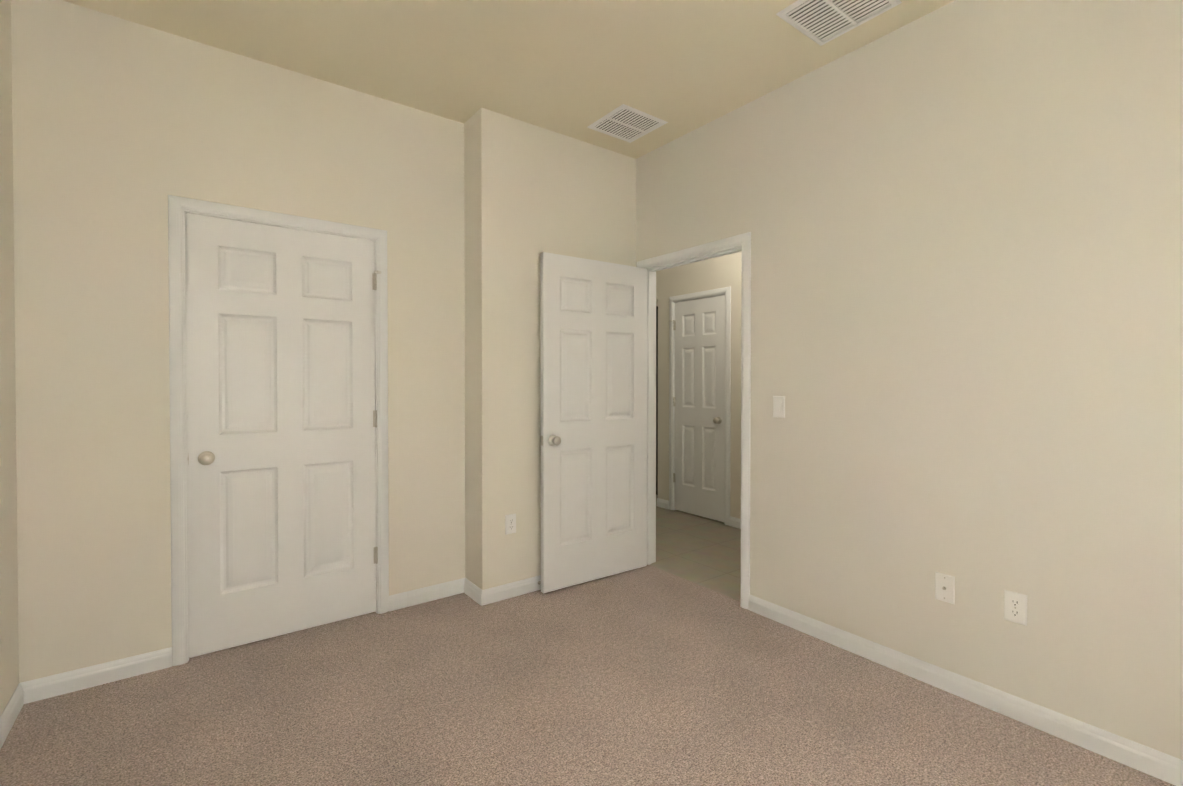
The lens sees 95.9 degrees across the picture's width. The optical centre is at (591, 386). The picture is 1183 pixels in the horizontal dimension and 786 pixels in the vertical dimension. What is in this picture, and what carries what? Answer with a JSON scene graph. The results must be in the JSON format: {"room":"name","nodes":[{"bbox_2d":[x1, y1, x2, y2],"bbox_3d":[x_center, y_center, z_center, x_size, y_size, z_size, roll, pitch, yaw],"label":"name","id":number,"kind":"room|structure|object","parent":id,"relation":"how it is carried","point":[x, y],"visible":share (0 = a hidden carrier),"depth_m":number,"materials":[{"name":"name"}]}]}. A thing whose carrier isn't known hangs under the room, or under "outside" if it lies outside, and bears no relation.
{"room":"bedroom","nodes":[
{"label":"bedroom","id":0,"kind":"room"},
{"bbox_2d":[0,0,18,715],"bbox_3d":[-1.070,-0.136,0.414,0.115,2.815,4.103,0,1,-37],"label":"wall","id":1,"kind":"structure","parent":0,"point":[9,658],"depth_m":2.00,"materials":[{"name":"paint"}]},
{"bbox_2d":[0,681,27,748],"bbox_3d":[-1.053,1.229,0.514,0.014,0.083,3.987,0,1,-37],"label":"baseboard","id":2,"kind":"structure","parent":1,"relation":"attached to","point":[19,697],"depth_m":1.98,"materials":[{"name":"white wood"}]},
{"bbox_2d":[11,0,464,682],"bbox_3d":[-1.591,-0.160,2.662,1.984,2.815,0.115,0,1,-37],"label":"wall","id":3,"kind":"structure","parent":0,"point":[123,130],"depth_m":2.32,"materials":[{"name":"paint"}]},
{"bbox_2d":[28,647,171,702],"bbox_3d":[-2.051,1.210,2.249,0.443,0.083,0.014,0,1,-37],"label":"baseboard","id":4,"kind":"structure","parent":3,"relation":"attached to","point":[95,675],"depth_m":2.23,"materials":[{"name":"white wood"}]},
{"bbox_2d":[168,195,388,665],"bbox_3d":[-1.537,0.219,2.706,0.857,2.055,0.115,0,1,-37],"label":"door frame","id":5,"kind":"structure","parent":3,"relation":"attached to","point":[186,362],"depth_m":2.45,"materials":[{"name":"white wood"}]},
{"bbox_2d":[186,213,380,657],"bbox_3d":[-1.508,0.224,2.679,0.838,2.020,0.153,0,1,-37],"label":"closet door","id":6,"kind":"structure","parent":3,"relation":"in","point":[282,418],"depth_m":2.63,"materials":[{"name":"painted wood"},{"name":"satin nickel"}]},
{"bbox_2d":[63,0,954,158],"bbox_3d":[0.323,-1.629,2.745,5.333,0.120,6.350,0,1,-37],"label":"ceiling","id":7,"kind":"structure","parent":0,"point":[575,69],"depth_m":2.47,"materials":[{"name":"paint"}]},
{"bbox_2d":[587,104,667,142],"bbox_3d":[0.214,-1.569,3.209,0.351,0.010,0.341,0,1,-37],"label":"ceiling vent","id":8,"kind":"object","parent":7,"relation":"in","point":[626,123],"visible":1,"depth_m":3.19,"materials":[{"name":"white metal"}]},
{"bbox_2d":[776,0,901,45],"bbox_3d":[1.019,-1.558,2.206,0.351,0.010,0.351,0,1,-37],"label":"ceiling vent","id":9,"kind":"object","parent":7,"relation":"in","point":[821,22],"visible":1,"depth_m":2.24,"materials":[{"name":"white metal"}]},
{"bbox_2d":[464,107,635,589],"bbox_3d":[-0.262,-0.169,3.512,1.164,2.815,0.353,0,1,-37],"label":"wall","id":10,"kind":"structure","parent":0,"point":[532,192],"depth_m":3.16,"materials":[{"name":"paint"}]},
{"bbox_2d":[389,575,540,611],"bbox_3d":[-0.403,1.199,3.339,1.616,0.083,0.252,0,1,-37],"label":"baseboard","id":11,"kind":"structure","parent":10,"relation":"attached to","point":[477,594],"depth_m":3.10,"materials":[{"name":"white wood"}]},
{"bbox_2d":[505,513,515,534],"bbox_3d":[-0.474,0.811,3.137,0.070,0.114,0.008,0,1,-37],"label":"electrical outlet","id":12,"kind":"object","parent":10,"relation":"attached to","point":[510,523],"visible":1,"depth_m":3.13,"materials":[{"name":"white plastic"}]},
{"bbox_2d":[0,565,1174,785],"bbox_3d":[-0.138,1.308,1.680,3.278,0.100,5.150,0,1,-37],"label":"floor carpet","id":13,"kind":"object","parent":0,"point":[648,675],"visible":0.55,"depth_m":2.04,"materials":[{"name":"beige carpet"}]},
{"bbox_2d":[656,306,657,494],"bbox_3d":[0.722,0.162,5.981,0.040,2.100,0.890,0,1,-37],"label":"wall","id":14,"kind":"structure","parent":0,"point":[656,400],"depth_m":5.94,"materials":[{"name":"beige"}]},
{"bbox_2d":[650,495,740,600],"bbox_3d":[1.287,1.282,4.222,2.055,0.098,5.200,0,1,-37],"label":"floor","id":15,"kind":"structure","parent":0,"point":[701,551],"depth_m":4.01,"materials":[{"name":"beige carpet"}]},
{"bbox_2d":[656,251,741,518],"bbox_3d":[1.515,-0.179,4.377,0.115,2.815,4.800,0,1,-37],"label":"wall","id":16,"kind":"structure","parent":0,"point":[715,273],"depth_m":4.92,"materials":[{"name":"paint"}]},
{"bbox_2d":[657,498,668,508],"bbox_3d":[0.717,1.177,5.345,0.014,0.083,0.168,0,1,-37],"label":"baseboard","id":17,"kind":"structure","parent":16,"relation":"attached to","point":[662,503],"depth_m":5.34,"materials":[{"name":"white wood"}]},
{"bbox_2d":[669,295,724,521],"bbox_3d":[1.008,0.199,4.991,0.153,2.020,0.640,0,1,-37],"label":"hall door","id":18,"kind":"structure","parent":16,"relation":"in","point":[699,448],"depth_m":4.96,"materials":[{"name":"painted wood"},{"name":"satin nickel"}]},
{"bbox_2d":[669,286,730,525],"bbox_3d":[1.036,0.173,5.003,0.133,2.098,0.744,0,1,-37],"label":"door frame","id":19,"kind":"structure","parent":16,"relation":"attached to","point":[726,291],"depth_m":4.80,"materials":[{"name":"white wood"}]},
{"bbox_2d":[729,516,740,528],"bbox_3d":[2.060,1.196,3.559,0.014,0.083,2.812,0,1,-37],"label":"baseboard","id":20,"kind":"structure","parent":16,"relation":"attached to","point":[735,522],"depth_m":4.63,"materials":[{"name":"white wood"}]},
{"bbox_2d":[636,0,1182,759],"bbox_3d":[0.856,-0.165,3.091,0.115,2.815,6.065,0,1,-37],"label":"wall","id":21,"kind":"structure","parent":0,"point":[962,220],"depth_m":2.10,"materials":[{"name":"paint"}]},
{"bbox_2d":[540,252,646,592],"bbox_3d":[0.031,0.216,3.408,0.823,2.020,0.153,0,1,-37],"label":"bedroom door","id":22,"kind":"structure","parent":21,"relation":"in","point":[593,339],"depth_m":3.36,"materials":[{"name":"painted wood"},{"name":"satin nickel"}]},
{"bbox_2d":[637,232,750,608],"bbox_3d":[0.647,0.191,3.372,0.151,2.098,0.939,0,1,-37],"label":"door frame","id":23,"kind":"structure","parent":21,"relation":"attached to","point":[744,240],"depth_m":3.12,"materials":[{"name":"white wood"}]},
{"bbox_2d":[773,396,784,417],"bbox_3d":[0.987,0.109,2.813,0.012,0.114,0.070,0,1,-37],"label":"rocker light switch","id":24,"kind":"object","parent":21,"relation":"attached to","point":[778,406],"visible":1,"depth_m":2.81,"materials":[{"name":"white plastic"}]},
{"bbox_2d":[935,572,954,603],"bbox_3d":[1.454,0.833,2.197,0.016,0.114,0.070,0,1,-37],"label":"outlet plate","id":25,"kind":"object","parent":21,"relation":"attached to","point":[944,587],"visible":1,"depth_m":2.20,"materials":[{"name":"white plastic"}]},
{"bbox_2d":[748,595,1182,785],"bbox_3d":[1.708,1.215,1.864,0.014,0.083,2.765,0,1,-37],"label":"baseboard","id":26,"kind":"structure","parent":21,"relation":"attached to","point":[1165,767],"depth_m":2.06,"materials":[{"name":"white wood"}]},
{"bbox_2d":[1004,589,1026,625],"bbox_3d":[1.599,0.836,2.011,0.008,0.114,0.070,0,1,-37],"label":"duplex electrical outlet","id":27,"kind":"object","parent":21,"relation":"attached to","point":[1015,607],"visible":1,"depth_m":2.01,"materials":[{"name":"white plastic"}]}
]}

